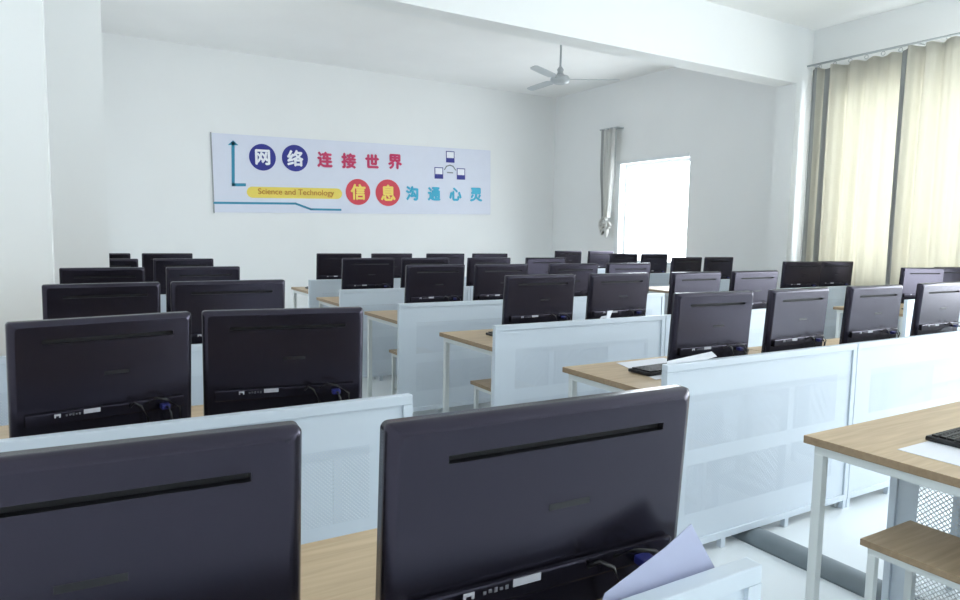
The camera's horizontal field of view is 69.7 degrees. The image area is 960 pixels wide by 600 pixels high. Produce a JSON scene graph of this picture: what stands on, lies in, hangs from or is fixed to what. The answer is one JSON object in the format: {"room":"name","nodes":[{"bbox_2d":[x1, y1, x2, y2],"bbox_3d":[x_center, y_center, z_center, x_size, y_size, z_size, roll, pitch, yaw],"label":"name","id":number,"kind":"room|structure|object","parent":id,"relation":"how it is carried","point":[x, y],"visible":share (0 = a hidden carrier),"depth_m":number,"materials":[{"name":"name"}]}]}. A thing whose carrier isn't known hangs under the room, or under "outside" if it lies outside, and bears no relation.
{"room":"computer lab","nodes":[
{"label":"computer lab","id":0,"kind":"room"},
{"bbox_2d":[0,0,54,425],"bbox_3d":[-2.452,-1.001,3.492,0.440,4.050,0.460,-2,6,-31],"label":"wall pier","id":1,"kind":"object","parent":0,"point":[26,221],"visible":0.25,"depth_m":3.39,"materials":[{"name":"paint"}]},
{"bbox_2d":[43,0,108,283],"bbox_3d":[-3.044,-0.792,4.811,0.762,3.360,0.280,-2,6,-31],"label":"wall column","id":2,"kind":"structure","parent":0,"point":[73,32],"depth_m":4.76,"materials":[{"name":"paint"}]},
{"bbox_2d":[102,32,555,307],"bbox_3d":[-2.320,-1.761,11.424,9.250,4.050,0.200,-2,6,-31],"label":"wall","id":3,"kind":"structure","parent":0,"point":[163,100],"depth_m":10.87,"materials":[{"name":"paint"}]},
{"bbox_2d":[210,132,489,214],"bbox_3d":[-1.899,-2.028,11.510,4.900,1.290,0.033,-2,6,-31],"label":"banner","id":4,"kind":"object","parent":3,"relation":"attached to","point":[251,173],"visible":1,"depth_m":11.32,"materials":[{"name":"white plastic"}]},
{"bbox_2d":[101,0,929,97],"bbox_3d":[1.875,-3.113,4.312,9.250,0.150,16.400,-2,6,-31],"label":"ceiling","id":5,"kind":"structure","parent":0,"point":[327,32],"depth_m":9.41,"materials":[{"name":"paint"}]},
{"bbox_2d":[527,45,616,90],"bbox_3d":[0.963,-3.196,9.221,1.379,0.653,1.230,-2,6,-31],"label":"ceiling fan","id":6,"kind":"object","parent":5,"relation":"hanging from","point":[560,78],"visible":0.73,"depth_m":9.06,"materials":[{"name":"white metal"}]},
{"bbox_2d":[333,0,814,86],"bbox_3d":[0.418,-2.943,6.664,8.750,0.690,0.280,-2,6,-31],"label":"ceiling beam","id":7,"kind":"structure","parent":5,"relation":"attached to","point":[703,36],"depth_m":7.41,"materials":[{"name":"paint"}]},
{"bbox_2d":[191,340,959,599],"bbox_3d":[1.802,1.042,4.711,9.250,0.100,16.400,-2,6,-31],"label":"floor","id":8,"kind":"structure","parent":0,"point":[866,514],"depth_m":3.31,"materials":[{"name":"white tile"}]},
{"bbox_2d":[0,343,203,425],"bbox_3d":[-1.675,0.617,3.381,1.364,0.878,0.704,-2,6,-31],"label":"computer desk","id":9,"kind":"object","parent":8,"relation":"on","point":[196,349],"visible":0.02,"depth_m":3.16,"materials":[{"name":"grey metal"}]},
{"bbox_2d":[42,282,160,319],"bbox_3d":[-1.678,0.129,3.079,0.461,0.412,0.170,-3,7,-35],"label":"computer monitor","id":10,"kind":"object","parent":9,"relation":"on","point":[59,301],"visible":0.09,"depth_m":3.03,"materials":[{"name":"black plastic"}]},
{"bbox_2d":[170,279,284,343],"bbox_3d":[-1.224,0.108,3.373,0.530,0.412,0.170,-2,6,-32],"label":"computer monitor","id":11,"kind":"object","parent":9,"relation":"on","point":[194,297],"visible":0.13,"depth_m":3.31,"materials":[{"name":"black plastic"}]},
{"bbox_2d":[160,294,165,311],"bbox_3d":[-3.038,0.375,5.646,1.364,0.878,0.704,-2,6,-31],"label":"computer desk","id":12,"kind":"object","parent":8,"relation":"on","point":[163,296],"visible":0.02,"depth_m":5.51,"materials":[{"name":"grey metal"}]},
{"bbox_2d":[109,259,137,266],"bbox_3d":[-2.943,-0.119,5.425,0.461,0.412,0.170,-2,6,-31],"label":"computer monitor","id":13,"kind":"object","parent":12,"relation":"on","point":[112,262],"visible":0.05,"depth_m":5.44,"materials":[{"name":"black plastic"}]},
{"bbox_2d":[153,258,213,293],"bbox_3d":[-2.454,-0.139,5.717,0.461,0.412,0.170,-3,7,-33],"label":"computer monitor","id":14,"kind":"object","parent":12,"relation":"on","point":[159,265],"visible":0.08,"depth_m":5.61,"materials":[{"name":"black plastic"}]},
{"bbox_2d":[0,393,412,544],"bbox_3d":[-0.994,0.738,2.249,1.364,0.878,0.704,-2,6,-31],"label":"computer desk","id":15,"kind":"object","parent":8,"relation":"on","point":[334,431],"visible":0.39,"depth_m":2.14,"materials":[{"name":"grey metal"}]},
{"bbox_2d":[5,311,190,437],"bbox_3d":[-1.056,0.249,1.946,0.461,0.412,0.170,-4,7,-42],"label":"computer monitor","id":16,"kind":"object","parent":15,"relation":"on","point":[80,373],"visible":0.73,"depth_m":1.90,"materials":[{"name":"black plastic"}]},
{"bbox_2d":[202,307,362,415],"bbox_3d":[-0.625,0.230,2.215,0.493,0.412,0.170,-1,6,-22],"label":"computer monitor","id":17,"kind":"object","parent":15,"relation":"on","point":[254,359],"visible":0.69,"depth_m":2.17,"materials":[{"name":"black plastic"}]},
{"bbox_2d":[291,278,400,350],"bbox_3d":[-1.449,0.164,8.134,1.364,0.878,0.704,-2,6,-31],"label":"computer desk","id":18,"kind":"object","parent":8,"relation":"on","point":[321,287],"visible":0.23,"depth_m":7.57,"materials":[{"name":"grey metal"}]},
{"bbox_2d":[316,253,361,279],"bbox_3d":[-1.591,-0.321,7.772,0.519,0.412,0.170,-2,6,-31],"label":"computer monitor","id":19,"kind":"object","parent":18,"relation":"on","point":[328,265],"visible":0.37,"depth_m":7.68,"materials":[{"name":"black plastic"}]},
{"bbox_2d":[371,253,411,277],"bbox_3d":[-1.042,-0.342,8.100,0.519,0.412,0.170,-3,7,-33],"label":"computer monitor","id":20,"kind":"object","parent":18,"relation":"on","point":[397,257],"visible":0.17,"depth_m":8.09,"materials":[{"name":"black plastic"}]},
{"bbox_2d":[316,286,469,380],"bbox_3d":[-0.870,0.289,6.941,1.364,0.878,0.704,-2,6,-31],"label":"computer desk","id":21,"kind":"object","parent":8,"relation":"on","point":[380,299],"visible":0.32,"depth_m":6.50,"materials":[{"name":"grey metal"}]},
{"bbox_2d":[341,258,393,289],"bbox_3d":[-1.064,-0.194,6.548,0.519,0.412,0.170,-2,6,-31],"label":"computer monitor","id":22,"kind":"object","parent":21,"relation":"on","point":[357,273],"visible":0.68,"depth_m":6.50,"materials":[{"name":"black plastic"}]},
{"bbox_2d":[400,258,448,287],"bbox_3d":[-0.549,-0.214,6.855,0.519,0.412,0.170,-2,6,-31],"label":"computer monitor","id":23,"kind":"object","parent":21,"relation":"on","point":[404,261],"visible":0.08,"depth_m":6.75,"materials":[{"name":"black plastic"}]},
{"bbox_2d":[389,347,439,409],"bbox_3d":[-0.518,0.643,5.563,0.300,0.450,0.400,-2,6,-31],"label":"wooden stool","id":24,"kind":"object","parent":8,"relation":"on","point":[393,351],"visible":0.27,"depth_m":5.63,"materials":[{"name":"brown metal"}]},
{"bbox_2d":[364,299,543,411],"bbox_3d":[-0.202,0.411,5.801,1.364,0.878,0.704,-2,6,-31],"label":"computer desk","id":25,"kind":"object","parent":8,"relation":"on","point":[409,319],"visible":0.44,"depth_m":5.34,"materials":[{"name":"grey metal"}]},
{"bbox_2d":[404,264,464,302],"bbox_3d":[-0.357,-0.074,5.431,0.519,0.412,0.170,-3,7,-33],"label":"computer monitor","id":26,"kind":"object","parent":25,"relation":"on","point":[443,282],"visible":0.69,"depth_m":5.39,"materials":[{"name":"black plastic"}]},
{"bbox_2d":[473,264,526,300],"bbox_3d":[0.166,-0.094,5.743,0.519,0.412,0.170,-3,7,-33],"label":"computer monitor","id":27,"kind":"object","parent":25,"relation":"on","point":[488,284],"visible":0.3,"depth_m":5.66,"materials":[{"name":"black plastic"}]},
{"bbox_2d":[469,286,526,368],"bbox_3d":[0.305,0.243,7.643,1.364,0.878,0.704,-2,6,-31],"label":"computer desk","id":28,"kind":"object","parent":8,"relation":"on","point":[471,287],"visible":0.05,"depth_m":6.97,"materials":[{"name":"grey metal"}]},
{"bbox_2d":[466,258,510,285],"bbox_3d":[0.086,-0.239,7.235,0.519,0.412,0.170,-2,6,-31],"label":"computer monitor","id":29,"kind":"object","parent":28,"relation":"on","point":[471,262],"visible":0.15,"depth_m":7.11,"materials":[{"name":"black plastic"}]},
{"bbox_2d":[525,257,565,274],"bbox_3d":[0.712,-0.264,7.609,0.519,0.412,0.170,-2,6,-29],"label":"computer monitor","id":30,"kind":"object","parent":28,"relation":"on","point":[535,265],"visible":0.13,"depth_m":7.53,"materials":[{"name":"black plastic"}]},
{"bbox_2d":[470,379,530,408],"bbox_3d":[0.163,0.764,4.430,0.300,0.450,0.400,-2,6,-31],"label":"wooden stool","id":31,"kind":"object","parent":8,"relation":"on","point":[484,385],"visible":0.12,"depth_m":4.47,"materials":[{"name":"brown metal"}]},
{"bbox_2d":[300,528,761,599],"bbox_3d":[-0.313,0.859,1.117,1.364,0.878,0.704,-2,6,-31],"label":"computer desk","id":32,"kind":"object","parent":8,"relation":"on","point":[343,567],"visible":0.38,"depth_m":1.27,"materials":[{"name":"brown wood"}]},
{"bbox_2d":[0,421,301,599],"bbox_3d":[-0.479,0.369,0.804,0.530,0.412,0.170,-2,6,-28],"label":"computer monitor","id":33,"kind":"object","parent":32,"relation":"on","point":[211,514],"visible":1,"depth_m":0.81,"materials":[{"name":"black plastic"}]},
{"bbox_2d":[375,384,689,599],"bbox_3d":[0.097,0.354,1.061,0.538,0.412,0.170,-2,6,-29],"label":"computer monitor","id":34,"kind":"object","parent":32,"relation":"on","point":[562,498],"visible":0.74,"depth_m":1.00,"materials":[{"name":"black plastic"}]},
{"bbox_2d":[483,585,508,594],"bbox_3d":[0.023,0.413,0.983,0.042,0.007,0.001,-2,10,-29],"label":"print","id":35,"kind":"object","parent":34,"relation":"on","point":[506,586],"depth_m":0.98},
{"bbox_2d":[602,524,714,599],"bbox_3d":[0.276,0.448,1.065,0.335,0.175,0.017,-2,6,-31],"label":"paper sheet","id":36,"kind":"object","parent":32,"relation":"on","point":[685,556],"visible":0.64,"depth_m":1.08,"materials":[{"name":"white paper"}]},
{"bbox_2d":[439,315,665,412],"bbox_3d":[0.488,0.531,4.673,1.364,0.878,0.704,-2,6,-31],"label":"computer desk","id":37,"kind":"object","parent":8,"relation":"on","point":[550,342],"visible":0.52,"depth_m":4.27,"materials":[{"name":"grey metal"}]},
{"bbox_2d":[486,331,492,336],"bbox_3d":[0.262,0.216,4.560,0.440,0.022,0.140,-2,6,-29],"label":"keyboard","id":38,"kind":"object","parent":37,"relation":"on","point":[490,333],"visible":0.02,"depth_m":4.48,"materials":[{"name":"black plastic"}]},
{"bbox_2d":[502,274,574,324],"bbox_3d":[0.367,0.045,4.324,0.535,0.412,0.170,-2,6,-32],"label":"computer monitor","id":39,"kind":"object","parent":37,"relation":"on","point":[545,297],"visible":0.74,"depth_m":4.28,"materials":[{"name":"black plastic"}]},
{"bbox_2d":[600,310,612,318],"bbox_3d":[0.814,0.105,4.478,0.120,0.070,0.033,-2,6,-31],"label":"crumpled paper","id":40,"kind":"object","parent":37,"relation":"on","point":[609,313],"visible":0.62,"depth_m":4.48,"materials":[{"name":"white paper"}]},
{"bbox_2d":[585,273,648,319],"bbox_3d":[0.925,0.023,4.657,0.535,0.412,0.170,-3,7,-33],"label":"computer monitor","id":41,"kind":"object","parent":37,"relation":"on","point":[625,294],"visible":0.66,"depth_m":4.61,"materials":[{"name":"black plastic"}]},
{"bbox_2d":[597,268,604,273],"bbox_3d":[1.528,-0.101,11.453,1.364,0.878,0.704,-2,6,-31],"label":"computer desk","id":42,"kind":"object","parent":8,"relation":"on","point":[600,270],"visible":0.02,"depth_m":11.28,"materials":[{"name":"grey metal"}]},
{"bbox_2d":[554,251,581,262],"bbox_3d":[1.409,-0.587,11.104,0.530,0.412,0.170,-2,6,-31],"label":"computer monitor","id":43,"kind":"object","parent":42,"relation":"on","point":[571,256],"visible":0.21,"depth_m":11.08,"materials":[{"name":"black plastic"}]},
{"bbox_2d":[587,251,612,267],"bbox_3d":[1.992,-0.610,11.452,0.530,0.412,0.170,-2,6,-31],"label":"computer monitor","id":44,"kind":"object","parent":42,"relation":"on","point":[601,258],"visible":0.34,"depth_m":11.40,"materials":[{"name":"black plastic"}]},
{"bbox_2d":[548,293,664,384],"bbox_3d":[0.973,0.364,6.503,1.364,0.878,0.704,-2,6,-31],"label":"computer desk","id":45,"kind":"object","parent":8,"relation":"on","point":[655,301],"visible":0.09,"depth_m":6.42,"materials":[{"name":"grey metal"}]},
{"bbox_2d":[548,263,597,296],"bbox_3d":[0.819,-0.120,6.133,0.519,0.412,0.170,-2,6,-28],"label":"computer monitor","id":46,"kind":"object","parent":45,"relation":"on","point":[581,271],"visible":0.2,"depth_m":6.12,"materials":[{"name":"black plastic"}]},
{"bbox_2d":[605,263,650,293],"bbox_3d":[1.377,-0.142,6.466,0.519,0.412,0.170,-2,6,-28],"label":"computer monitor","id":47,"kind":"object","parent":45,"relation":"on","point":[610,267],"visible":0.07,"depth_m":6.42,"materials":[{"name":"black plastic"}]},
{"bbox_2d":[648,273,669,314],"bbox_3d":[2.167,0.021,10.294,1.364,0.878,0.704,-2,6,-31],"label":"computer desk","id":48,"kind":"object","parent":8,"relation":"on","point":[656,279],"visible":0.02,"depth_m":10.15,"materials":[{"name":"grey metal"}]},
{"bbox_2d":[609,254,637,262],"bbox_3d":[2.056,-0.465,9.951,0.530,0.412,0.170,-2,6,-31],"label":"computer monitor","id":49,"kind":"object","parent":48,"relation":"on","point":[613,258],"visible":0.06,"depth_m":9.90,"materials":[{"name":"black plastic"}]},
{"bbox_2d":[640,254,667,272],"bbox_3d":[2.579,-0.486,10.263,0.530,0.412,0.170,-2,6,-31],"label":"computer monitor","id":50,"kind":"object","parent":48,"relation":"on","point":[658,262],"visible":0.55,"depth_m":10.25,"materials":[{"name":"black plastic"}]},
{"bbox_2d":[648,279,729,313],"bbox_3d":[2.736,0.146,9.095,1.364,0.878,0.704,-2,6,-31],"label":"computer desk","id":51,"kind":"object","parent":8,"relation":"on","point":[724,284],"visible":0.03,"depth_m":8.90,"materials":[{"name":"grey metal"}]},
{"bbox_2d":[669,257,701,284],"bbox_3d":[2.600,-0.339,8.736,0.530,0.412,0.170,-2,6,-31],"label":"computer monitor","id":52,"kind":"object","parent":51,"relation":"on","point":[678,264],"visible":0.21,"depth_m":8.68,"materials":[{"name":"black plastic"}]},
{"bbox_2d":[703,257,732,278],"bbox_3d":[3.114,-0.359,9.044,0.530,0.412,0.170,-2,6,-31],"label":"computer monitor","id":53,"kind":"object","parent":51,"relation":"on","point":[723,264],"visible":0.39,"depth_m":9.02,"materials":[{"name":"black plastic"}]},
{"bbox_2d":[562,343,857,547],"bbox_3d":[1.173,0.652,3.544,1.364,0.878,0.704,-2,6,-31],"label":"computer desk","id":54,"kind":"object","parent":8,"relation":"on","point":[708,382],"visible":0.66,"depth_m":3.23,"materials":[{"name":"grey metal"}]},
{"bbox_2d":[618,358,666,379],"bbox_3d":[0.908,0.342,3.478,0.460,0.001,0.400,-2,6,-31],"label":"paper sheet","id":55,"kind":"object","parent":54,"relation":"on","point":[630,364],"visible":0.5,"depth_m":3.59,"materials":[{"name":"white paper"}]},
{"bbox_2d":[628,363,666,375],"bbox_3d":[0.943,0.335,3.428,0.440,0.022,0.140,-3,7,-34],"label":"keyboard","id":56,"kind":"object","parent":55,"relation":"on","point":[654,369],"visible":0.41,"depth_m":3.32,"materials":[{"name":"black plastic"}]},
{"bbox_2d":[667,351,716,363],"bbox_3d":[0.916,0.263,3.000,0.310,0.051,0.039,-2,6,-31],"label":"paper sheet","id":57,"kind":"object","parent":54,"relation":"on","point":[708,355],"visible":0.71,"depth_m":3.02,"materials":[{"name":"white paper"}]},
{"bbox_2d":[667,290,752,360],"bbox_3d":[1.066,0.166,3.202,0.488,0.412,0.170,-2,6,-28],"label":"computer monitor","id":58,"kind":"object","parent":54,"relation":"on","point":[718,322],"visible":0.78,"depth_m":3.15,"materials":[{"name":"black plastic"}]},
{"bbox_2d":[761,287,828,352],"bbox_3d":[1.606,0.144,3.525,0.488,0.412,0.170,-3,7,-33],"label":"computer monitor","id":59,"kind":"object","parent":54,"relation":"on","point":[795,318],"visible":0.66,"depth_m":3.47,"materials":[{"name":"black plastic"}]},
{"bbox_2d":[644,308,779,423],"bbox_3d":[1.663,0.485,5.376,1.364,0.878,0.704,-2,6,-31],"label":"computer desk","id":60,"kind":"object","parent":8,"relation":"on","point":[757,322],"visible":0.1,"depth_m":5.18,"materials":[{"name":"grey metal"}]},
{"bbox_2d":[667,271,720,313],"bbox_3d":[1.559,-0.002,5.036,0.535,0.412,0.170,-3,7,-34],"label":"computer monitor","id":61,"kind":"object","parent":60,"relation":"on","point":[705,281],"visible":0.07,"depth_m":4.96,"materials":[{"name":"black plastic"}]},
{"bbox_2d":[729,270,777,308],"bbox_3d":[2.118,-0.024,5.370,0.535,0.412,0.170,-2,6,-31],"label":"computer monitor","id":62,"kind":"object","parent":60,"relation":"on","point":[759,282],"visible":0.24,"depth_m":5.34,"materials":[{"name":"black plastic"}]},
{"bbox_2d":[753,285,851,346],"bbox_3d":[3.624,0.259,8.086,1.364,0.878,0.704,-2,6,-31],"label":"computer desk","id":63,"kind":"object","parent":8,"relation":"on","point":[836,296],"visible":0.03,"depth_m":7.93,"materials":[{"name":"grey metal"}]},
{"bbox_2d":[780,261,820,287],"bbox_3d":[3.626,-0.231,7.810,0.530,0.412,0.170,-1,6,-19],"label":"computer monitor","id":64,"kind":"object","parent":63,"relation":"on","point":[795,274],"visible":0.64,"depth_m":7.76,"materials":[{"name":"black plastic"}]},
{"bbox_2d":[817,261,853,286],"bbox_3d":[4.167,-0.253,8.133,0.530,0.412,0.170,-1,6,-19],"label":"computer monitor","id":65,"kind":"object","parent":63,"relation":"on","point":[832,273],"visible":0.7,"depth_m":8.10,"materials":[{"name":"black plastic"}]},
{"bbox_2d":[687,498,926,599],"bbox_3d":[1.779,1.186,2.457,0.170,0.044,3.350,-2,6,-31],"label":"duct","id":66,"kind":"object","parent":8,"relation":"on","point":[849,578],"visible":0.34,"depth_m":2.98,"materials":[{"name":"grey metal"}]},
{"bbox_2d":[743,331,959,507],"bbox_3d":[2.349,0.605,4.246,1.364,0.878,0.704,-2,6,-31],"label":"computer desk","id":67,"kind":"object","parent":8,"relation":"on","point":[876,359],"visible":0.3,"depth_m":3.82,"materials":[{"name":"grey metal"}]},
{"bbox_2d":[839,284,902,343],"bbox_3d":[2.190,0.121,3.874,0.488,0.412,0.170,-2,6,-29],"label":"computer monitor","id":68,"kind":"object","parent":67,"relation":"on","point":[870,312],"visible":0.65,"depth_m":3.82,"materials":[{"name":"black plastic"}]},
{"bbox_2d":[910,282,959,335],"bbox_3d":[2.799,0.097,4.237,0.488,0.412,0.170,-2,6,-30],"label":"computer monitor","id":69,"kind":"object","parent":67,"relation":"on","point":[936,309],"visible":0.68,"depth_m":4.17,"materials":[{"name":"black plastic"}]},
{"bbox_2d":[803,401,959,599],"bbox_3d":[1.855,0.773,2.411,1.364,0.878,0.704,-2,6,-31],"label":"computer desk","id":70,"kind":"object","parent":8,"relation":"on","point":[872,445],"visible":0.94,"depth_m":2.34,"materials":[{"name":"beige wood"}]},
{"bbox_2d":[897,441,959,465],"bbox_3d":[1.506,0.478,2.174,0.300,0.001,0.210,-2,6,-31],"label":"paper sheet","id":71,"kind":"object","parent":70,"relation":"on","point":[929,449],"visible":0.75,"depth_m":2.17,"materials":[{"name":"white paper"}]},
{"bbox_2d":[925,427,959,447],"bbox_3d":[1.702,0.453,2.341,0.440,0.022,0.140,-2,6,-31],"label":"keyboard","id":72,"kind":"object","parent":71,"relation":"on","point":[951,437],"visible":1,"depth_m":2.26,"materials":[{"name":"black plastic"}]},
{"bbox_2d":[833,299,959,392],"bbox_3d":[4.271,0.382,6.933,1.364,0.878,0.704,-2,6,-31],"label":"computer desk","id":73,"kind":"object","parent":8,"relation":"on","point":[905,314],"visible":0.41,"depth_m":6.32,"materials":[{"name":"grey metal"}]},
{"bbox_2d":[899,267,944,308],"bbox_3d":[4.230,-0.107,6.632,0.530,0.412,0.170,-1,6,-18],"label":"computer monitor","id":74,"kind":"object","parent":73,"relation":"on","point":[910,277],"visible":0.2,"depth_m":6.56,"materials":[{"name":"black plastic"}]},
{"bbox_2d":[934,267,959,281],"bbox_3d":[4.745,-0.128,6.939,0.530,0.412,0.170,-1,6,-18],"label":"computer monitor","id":75,"kind":"object","parent":73,"relation":"on","point":[951,274],"visible":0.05,"depth_m":6.88,"materials":[{"name":"black plastic"}]},
{"bbox_2d":[860,520,959,599],"bbox_3d":[1.453,1.006,2.151,0.300,0.450,0.400,-2,6,-31],"label":"wooden stool","id":76,"kind":"object","parent":8,"relation":"on","point":[928,552],"visible":1,"depth_m":2.19,"materials":[{"name":"brown wood"}]},
{"bbox_3d":[-0.273,0.118,8.837,1.364,0.878,0.704,-2,6,-31],"label":"computer desk","id":77,"kind":"object","parent":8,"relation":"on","visible":0},
{"bbox_2d":[426,253,463,263],"bbox_3d":[-0.432,-0.366,8.464,0.519,0.412,0.170,-2,6,-31],"label":"computer monitor","id":78,"kind":"object","parent":77,"relation":"on","point":[454,258],"visible":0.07,"depth_m":8.46,"materials":[{"name":"black plastic"}]},
{"bbox_2d":[472,253,507,257],"bbox_3d":[0.117,-0.388,8.792,0.519,0.412,0.170,-2,6,-31],"label":"computer monitor","id":79,"kind":"object","parent":77,"relation":"on","point":[474,255],"visible":0.11,"depth_m":8.74,"materials":[{"name":"black plastic"}]},
{"bbox_3d":[-2.356,0.496,4.514,1.364,0.878,0.704,-2,6,-31],"label":"computer desk","id":80,"kind":"object","parent":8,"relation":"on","visible":0},
{"bbox_2d":[59,267,144,283],"bbox_3d":[-2.322,0.004,4.257,0.461,0.412,0.170,-2,6,-31],"label":"computer monitor","id":81,"kind":"object","parent":80,"relation":"on","point":[94,274],"visible":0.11,"depth_m":4.21,"materials":[{"name":"black plastic"}]},
{"bbox_2d":[166,266,239,311],"bbox_3d":[-1.825,-0.016,4.554,0.461,0.412,0.170,-3,7,-36],"label":"computer monitor","id":82,"kind":"object","parent":80,"relation":"on","point":[209,273],"visible":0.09,"depth_m":4.49,"materials":[{"name":"black plastic"}]},
{"bbox_3d":[-3.719,0.254,6.778,1.364,0.878,0.704,-2,6,-31],"label":"computer desk","id":83,"kind":"object","parent":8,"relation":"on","visible":0},
{"bbox_2d":[109,253,130,258],"bbox_3d":[-3.590,-0.241,6.578,0.461,0.412,0.170,-2,6,-31],"label":"computer monitor","id":84,"kind":"object","parent":83,"relation":"on","point":[111,255],"visible":0.03,"depth_m":6.60,"materials":[{"name":"black plastic"}]},
{"bbox_2d":[142,253,192,281],"bbox_3d":[-3.109,-0.261,6.865,0.461,0.412,0.170,-2,6,-31],"label":"computer monitor","id":85,"kind":"object","parent":83,"relation":"on","point":[147,258],"visible":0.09,"depth_m":6.76,"materials":[{"name":"black plastic"}]},
{"bbox_2d":[552,0,959,365],"bbox_3d":[5.652,-1.174,6.791,0.240,4.050,16.000,-2,6,-31],"label":"wall","id":86,"kind":"structure","parent":0,"point":[726,125],"depth_m":10.33,"materials":[{"name":"paint"}]},
{"bbox_2d":[598,127,623,237],"bbox_3d":[2.232,-2.030,12.002,0.228,1.884,0.440,-2,6,-31],"label":"curtain","id":87,"kind":"object","parent":86,"relation":"hanging from","point":[608,135],"visible":1,"depth_m":11.95,"materials":[{"name":"white fabric"}]},
{"bbox_2d":[613,153,689,253],"bbox_3d":[2.775,-1.407,11.328,0.030,1.845,1.620,-2,6,-31],"label":"trim","id":88,"kind":"structure","parent":86,"relation":"attached to","point":[619,163],"depth_m":11.91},
{"bbox_2d":[623,158,689,267],"bbox_3d":[2.861,-1.410,11.321,0.190,1.725,1.580,-2,6,-31],"label":"window","id":89,"kind":"structure","parent":86,"relation":"in","point":[628,166],"depth_m":11.91,"materials":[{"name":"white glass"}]},
{"bbox_2d":[807,32,959,67],"bbox_3d":[4.920,-2.812,7.494,0.183,0.026,2.850,-2,6,-31],"label":"rail","id":90,"kind":"object","parent":86,"relation":"attached to","point":[954,34],"visible":0.86,"depth_m":7.84,"materials":[{"name":"grey metal"}]},
{"bbox_2d":[801,47,902,338],"bbox_3d":[4.437,-1.157,8.299,0.135,3.444,1.161,-2,6,-31],"label":"curtain","id":91,"kind":"object","parent":90,"relation":"hanging from","point":[854,112],"visible":0.7,"depth_m":8.23,"materials":[{"name":"beige fabric"}]},
{"bbox_2d":[885,34,959,332],"bbox_3d":[4.974,-1.044,7.212,0.133,3.447,1.351,-2,6,-31],"label":"curtain","id":92,"kind":"object","parent":90,"relation":"hanging from","point":[924,226],"visible":0.7,"depth_m":7.43,"materials":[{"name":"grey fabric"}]},
{"bbox_2d":[766,83,810,288],"bbox_3d":[4.008,-1.071,9.024,0.300,3.360,0.280,-2,6,-31],"label":"wall column","id":93,"kind":"structure","parent":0,"point":[792,100],"depth_m":8.87,"materials":[{"name":"paint"}]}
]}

